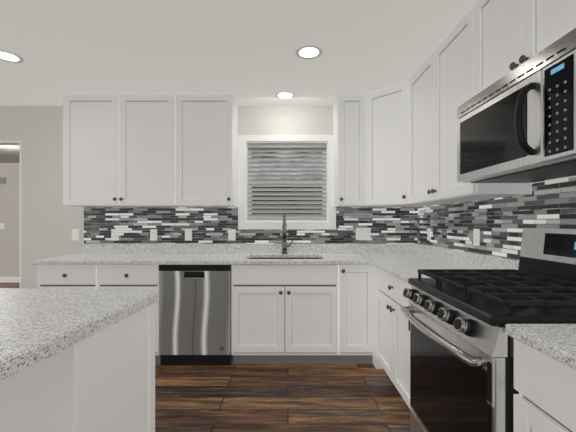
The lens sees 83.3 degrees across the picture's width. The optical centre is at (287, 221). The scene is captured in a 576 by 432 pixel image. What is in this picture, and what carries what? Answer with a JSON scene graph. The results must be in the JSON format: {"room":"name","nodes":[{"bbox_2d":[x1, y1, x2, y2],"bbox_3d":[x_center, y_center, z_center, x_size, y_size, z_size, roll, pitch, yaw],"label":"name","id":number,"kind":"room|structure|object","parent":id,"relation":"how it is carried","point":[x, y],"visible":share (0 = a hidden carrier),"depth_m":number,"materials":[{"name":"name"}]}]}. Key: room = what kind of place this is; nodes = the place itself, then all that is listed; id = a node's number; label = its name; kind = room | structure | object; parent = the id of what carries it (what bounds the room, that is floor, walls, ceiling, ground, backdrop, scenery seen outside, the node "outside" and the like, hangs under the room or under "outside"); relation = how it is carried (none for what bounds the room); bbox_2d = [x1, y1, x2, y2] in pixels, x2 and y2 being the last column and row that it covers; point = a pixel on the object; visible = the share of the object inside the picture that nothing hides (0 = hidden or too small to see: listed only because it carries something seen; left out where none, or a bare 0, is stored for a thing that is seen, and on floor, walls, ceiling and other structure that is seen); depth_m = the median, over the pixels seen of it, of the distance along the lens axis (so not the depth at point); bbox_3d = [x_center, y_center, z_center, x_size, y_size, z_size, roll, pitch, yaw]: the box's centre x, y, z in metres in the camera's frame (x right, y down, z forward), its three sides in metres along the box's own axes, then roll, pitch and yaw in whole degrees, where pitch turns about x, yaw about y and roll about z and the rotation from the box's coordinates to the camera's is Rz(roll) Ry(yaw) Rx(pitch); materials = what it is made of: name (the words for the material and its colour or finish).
{"room":"kitchen","nodes":[
{"label":"kitchen","id":0,"kind":"room"},
{"bbox_2d":[0,163,19,276],"bbox_3d":[-3.118,0.015,6.660,9.164,2.435,0.120,0,0,0],"label":"wall","id":1,"kind":"structure","parent":0,"point":[10,231],"depth_m":6.59,"materials":[{"name":"grey paint"}]},
{"bbox_2d":[0,177,5,228],"bbox_3d":[-5.820,-0.383,6.580,0.160,1.050,0.039,0,0,0],"label":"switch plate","id":2,"kind":"object","parent":1,"relation":"attached to","point":[2,179],"depth_m":6.57,"materials":[{"name":"grey plastic"}]},
{"bbox_2d":[0,277,19,282],"bbox_3d":[-4.350,1.177,6.592,6.300,0.110,0.014,0,0,0],"label":"baseboard","id":3,"kind":"structure","parent":1,"relation":"attached to","point":[9,279],"depth_m":6.58,"materials":[{"name":"white wood"}]},
{"bbox_2d":[0,106,332,288],"bbox_3d":[-1.868,0.015,3.410,6.664,2.435,0.120,0,0,0],"label":"wall","id":4,"kind":"structure","parent":0,"point":[50,221],"depth_m":3.35,"materials":[{"name":"grey paint"}]},
{"bbox_2d":[0,141,20,287],"bbox_3d":[-3.210,0.198,3.410,0.900,2.070,0.120,0,0,0],"label":"door frame","id":5,"kind":"structure","parent":4,"relation":"attached to","point":[10,142],"depth_m":3.35,"materials":[{"name":"white wood"}]},
{"bbox_2d":[72,229,78,240],"bbox_3d":[-2.195,0.133,3.345,0.072,0.118,0.008,0,0,0],"label":"switch plate","id":6,"kind":"object","parent":4,"relation":"attached to","point":[75,234],"visible":1,"depth_m":3.34,"materials":[{"name":"white plastic"}]},
{"bbox_2d":[63,94,186,206],"bbox_3d":[-1.548,-0.677,3.186,1.112,1.048,0.325,0,0,0],"label":"upper cabinet","id":7,"kind":"object","parent":4,"relation":"attached to","point":[150,150],"depth_m":3.04,"materials":[{"name":"white wood"}]},
{"bbox_2d":[183,94,237,206],"bbox_3d":[-0.816,-0.677,3.186,0.593,1.048,0.325,0,0,0],"label":"upper cabinet","id":8,"kind":"object","parent":4,"relation":"attached to","point":[210,121],"depth_m":3.04,"materials":[{"name":"white wood"}]},
{"bbox_2d":[84,207,415,243],"bbox_3d":[-0.395,0.037,3.346,3.420,0.373,0.008,0,0,0],"label":"tile backsplash","id":9,"kind":"structure","parent":4,"relation":"attached to","point":[209,225],"depth_m":3.34,"materials":[{"name":"tile"}]},
{"bbox_2d":[111,229,117,240],"bbox_3d":[-1.785,0.133,3.337,0.072,0.118,0.008,0,0,0],"label":"electrical outlet","id":10,"kind":"object","parent":9,"relation":"attached to","point":[114,234],"visible":1,"depth_m":3.34,"materials":[{"name":"white plastic"}]},
{"bbox_2d":[150,229,156,240],"bbox_3d":[-1.384,0.133,3.337,0.072,0.118,0.008,0,0,0],"label":"electrical outlet","id":11,"kind":"object","parent":9,"relation":"attached to","point":[153,234],"visible":1,"depth_m":3.34,"materials":[{"name":"white plastic"}]},
{"bbox_2d":[185,229,191,240],"bbox_3d":[-1.026,0.133,3.337,0.072,0.118,0.008,0,0,0],"label":"electrical outlet","id":12,"kind":"object","parent":9,"relation":"attached to","point":[188,234],"visible":1,"depth_m":3.34,"materials":[{"name":"white plastic"}]},
{"bbox_2d":[228,229,234,240],"bbox_3d":[-0.578,0.133,3.337,0.072,0.118,0.008,0,0,0],"label":"electrical outlet","id":13,"kind":"object","parent":9,"relation":"attached to","point":[231,234],"visible":1,"depth_m":3.34,"materials":[{"name":"white plastic"}]},
{"bbox_2d":[356,228,370,239],"bbox_3d":[0.775,0.122,3.337,0.155,0.125,0.008,0,0,0],"label":"double electrical outlet","id":14,"kind":"object","parent":9,"relation":"attached to","point":[363,233],"visible":1,"depth_m":3.34,"materials":[{"name":"white plastic"}]},
{"bbox_2d":[238,135,335,229],"bbox_3d":[-0.009,-0.407,3.400,1.007,0.970,0.140,0,0,0],"label":"window","id":15,"kind":"structure","parent":4,"relation":"in","point":[244,223],"depth_m":3.33,"materials":[{"name":"white"}]},
{"bbox_2d":[247,143,326,219],"bbox_3d":[-0.009,-0.417,3.385,0.823,0.797,0.056,0,0,0],"label":"window blinds","id":16,"kind":"object","parent":15,"relation":"attached to","point":[286,147],"visible":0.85,"depth_m":3.38,"materials":[{"name":"white plastic"}]},
{"bbox_2d":[333,94,365,206],"bbox_3d":[0.600,-0.677,3.170,0.267,1.049,0.357,0,0,0],"label":"upper cabinet","id":17,"kind":"object","parent":4,"relation":"attached to","point":[349,150],"depth_m":3.04,"materials":[{"name":"white wood"}]},
{"bbox_2d":[363,81,441,206],"bbox_3d":[1.036,-0.677,3.036,0.614,1.049,0.624,0,0,0],"label":"upper cabinet","id":18,"kind":"object","parent":4,"relation":"attached to","point":[387,146],"visible":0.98,"depth_m":2.88,"materials":[{"name":"white wood"}]},
{"bbox_2d":[0,283,409,431],"bbox_3d":[-3.118,1.258,1.860,9.164,0.050,9.720,0,0,0],"label":"floor","id":19,"kind":"structure","parent":0,"point":[232,397],"depth_m":2.25,"materials":[{"name":"brown wood"}]},
{"bbox_2d":[37,265,97,289],"bbox_3d":[-1.863,0.795,3.013,0.503,0.874,0.651,0,0,0],"label":"base cabinet","id":20,"kind":"object","parent":19,"relation":"on","point":[81,277],"visible":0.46,"depth_m":2.72,"materials":[{"name":"white wood"}]},
{"bbox_2d":[0,304,154,431],"bbox_3d":[-2.070,0.801,1.248,2.855,0.862,0.758,0,0,5],"label":"base cabinet","id":21,"kind":"object","parent":19,"relation":"on","point":[103,380],"visible":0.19,"depth_m":1.09,"materials":[{"name":"white wood"}]},
{"bbox_2d":[0,288,157,381],"bbox_3d":[-2.087,0.346,1.137,2.900,0.047,1.020,0,0,5],"label":"countertop","id":22,"kind":"structure","parent":21,"relation":"on","point":[37,325],"depth_m":1.12,"materials":[{"name":"stone"}]},
{"bbox_2d":[97,265,159,363],"bbox_3d":[-1.347,0.795,3.013,0.523,0.874,0.651,0,0,0],"label":"base cabinet","id":23,"kind":"object","parent":19,"relation":"on","point":[131,277],"visible":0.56,"depth_m":2.72,"materials":[{"name":"white wood"}]},
{"bbox_2d":[159,265,232,364],"bbox_3d":[-0.783,0.797,3.005,0.597,0.871,0.607,0,0,0],"label":"dishwasher","id":24,"kind":"object","parent":19,"relation":"on","point":[194,314],"visible":0.98,"depth_m":2.71,"materials":[{"name":"silver metal"}]},
{"bbox_2d":[231,265,337,363],"bbox_3d":[-0.026,0.795,3.013,0.903,0.874,0.651,0,0,0],"label":"base cabinet","id":25,"kind":"object","parent":19,"relation":"on","point":[284,314],"visible":0.96,"depth_m":2.73,"materials":[{"name":"white wood"}]},
{"bbox_2d":[337,265,372,363],"bbox_3d":[0.581,0.795,3.013,0.306,0.874,0.651,0,0,0],"label":"base cabinet","id":26,"kind":"object","parent":19,"relation":"on","point":[355,314],"visible":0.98,"depth_m":2.73,"materials":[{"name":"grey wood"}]},
{"bbox_2d":[372,266,411,373],"bbox_3d":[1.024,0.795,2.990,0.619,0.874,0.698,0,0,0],"label":"base cabinet","id":27,"kind":"object","parent":19,"relation":"on","point":[391,346],"depth_m":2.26,"materials":[{"name":"white wood"}]},
{"bbox_2d":[32,244,440,264],"bbox_3d":[-0.400,0.290,3.006,3.470,0.135,0.671,0,0,0],"label":"countertop","id":28,"kind":"structure","parent":27,"relation":"on","point":[92,254],"depth_m":3.22,"materials":[{"name":"grey stone"}]},
{"bbox_2d":[250,258,320,258],"bbox_3d":[-0.026,0.513,3.022,0.718,0.310,0.409,0,0,0],"label":"undermount sink","id":29,"kind":"object","parent":28,"relation":"in","point":[285,258],"visible":0.02,"depth_m":3.22,"materials":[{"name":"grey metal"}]},
{"bbox_2d":[281,214,293,253],"bbox_3d":[-0.004,0.121,3.178,0.124,0.400,0.232,0,0,0],"label":"pull-down faucet","id":30,"kind":"object","parent":28,"relation":"on","point":[285,245],"visible":0.98,"depth_m":3.23,"materials":[{"name":"silver metal"}]},
{"bbox_2d":[368,248,518,285],"bbox_3d":[1.012,0.290,2.226,0.646,0.135,0.889,0,0,0],"label":"countertop","id":31,"kind":"structure","parent":27,"relation":"on","point":[406,262],"depth_m":2.46,"materials":[{"name":"grey stone"}]},
{"bbox_2d":[401,228,575,431],"bbox_3d":[0.955,0.632,1.407,0.755,1.200,0.735,0,0,0],"label":"gas range","id":32,"kind":"object","parent":19,"relation":"on","point":[461,361],"visible":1,"depth_m":1.30,"materials":[{"name":"silver metal"}]},
{"bbox_2d":[513,339,575,431],"bbox_3d":[1.024,0.795,0.619,0.619,0.874,0.824,0,0,0],"label":"base cabinet","id":33,"kind":"object","parent":19,"relation":"on","point":[544,399],"visible":0.67,"depth_m":0.89,"materials":[{"name":"grey wood"}]},
{"bbox_2d":[505,324,575,369],"bbox_3d":[1.012,0.290,0.217,0.646,0.135,1.632,0,0,0],"label":"countertop","id":34,"kind":"structure","parent":33,"relation":"on","point":[556,341],"depth_m":0.91,"materials":[{"name":"grey stone"}]},
{"bbox_2d":[0,0,477,162],"bbox_3d":[-3.118,-1.242,1.860,9.164,0.080,9.720,0,0,0],"label":"ceiling","id":35,"kind":"structure","parent":0,"point":[243,52],"depth_m":2.22,"materials":[{"name":"grey paint"}]},
{"bbox_2d":[0,49,23,62],"bbox_3d":[-2.034,-1.199,2.345,0.190,0.006,0.190,0,0,0],"label":"recessed light","id":36,"kind":"object","parent":35,"relation":"in","point":[9,56],"visible":1,"depth_m":2.36,"materials":[{"name":"white glass"}]},
{"bbox_2d":[275,91,294,98],"bbox_3d":[-0.028,-1.199,3.065,0.190,0.006,0.190,0,0,0],"label":"recessed light","id":37,"kind":"object","parent":35,"relation":"in","point":[284,95],"visible":1,"depth_m":3.06,"materials":[{"name":"white"}]},
{"bbox_2d":[295,45,321,58],"bbox_3d":[0.148,-1.199,2.290,0.190,0.006,0.190,0,0,0],"label":"recessed light","id":38,"kind":"object","parent":35,"relation":"in","point":[308,51],"visible":1,"depth_m":2.29,"materials":[{"name":"white"}]},
{"bbox_2d":[424,176,575,260],"bbox_3d":[1.404,0.015,0.175,0.120,2.435,6.350,0,0,0],"label":"wall","id":39,"kind":"structure","parent":0,"point":[530,194],"depth_m":1.71,"materials":[{"name":"grey paint"}]},
{"bbox_2d":[409,6,532,203],"bbox_3d":[1.164,-0.677,2.259,0.357,1.049,0.961,0,0,0],"label":"upper cabinet","id":40,"kind":"object","parent":39,"relation":"attached to","point":[441,85],"visible":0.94,"depth_m":2.16,"materials":[{"name":"white wood"}]},
{"bbox_2d":[416,177,575,259],"bbox_3d":[1.339,0.067,1.375,0.008,0.552,3.950,0,0,0],"label":"tile backsplash","id":41,"kind":"structure","parent":39,"relation":"attached to","point":[500,223],"depth_m":2.05,"materials":[{"name":"tile"}]},
{"bbox_2d":[427,228,430,240],"bbox_3d":[1.331,0.117,3.060,0.008,0.118,0.072,0,0,0],"label":"electrical outlet","id":42,"kind":"object","parent":41,"relation":"attached to","point":[428,234],"visible":1,"depth_m":3.04,"materials":[{"name":"white plastic"}]},
{"bbox_2d":[473,229,479,245],"bbox_3d":[1.331,0.107,2.290,0.008,0.118,0.072,0,0,0],"label":"electrical outlet","id":43,"kind":"object","parent":41,"relation":"attached to","point":[476,237],"visible":1,"depth_m":2.28,"materials":[{"name":"white plastic"}]},
{"bbox_2d":[474,0,575,95],"bbox_3d":[1.164,-0.916,1.407,0.357,0.570,0.741,0,0,0],"label":"upper cabinet","id":44,"kind":"object","parent":39,"relation":"attached to","point":[510,35],"visible":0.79,"depth_m":1.49,"materials":[{"name":"white wood"}]},
{"bbox_2d":[457,28,575,182],"bbox_3d":[1.095,-0.418,1.407,0.475,0.418,0.737,0,0,0],"label":"microwave","id":45,"kind":"object","parent":44,"relation":"attached to","point":[517,124],"visible":1,"depth_m":1.26,"materials":[{"name":"silver metal"}]}
]}

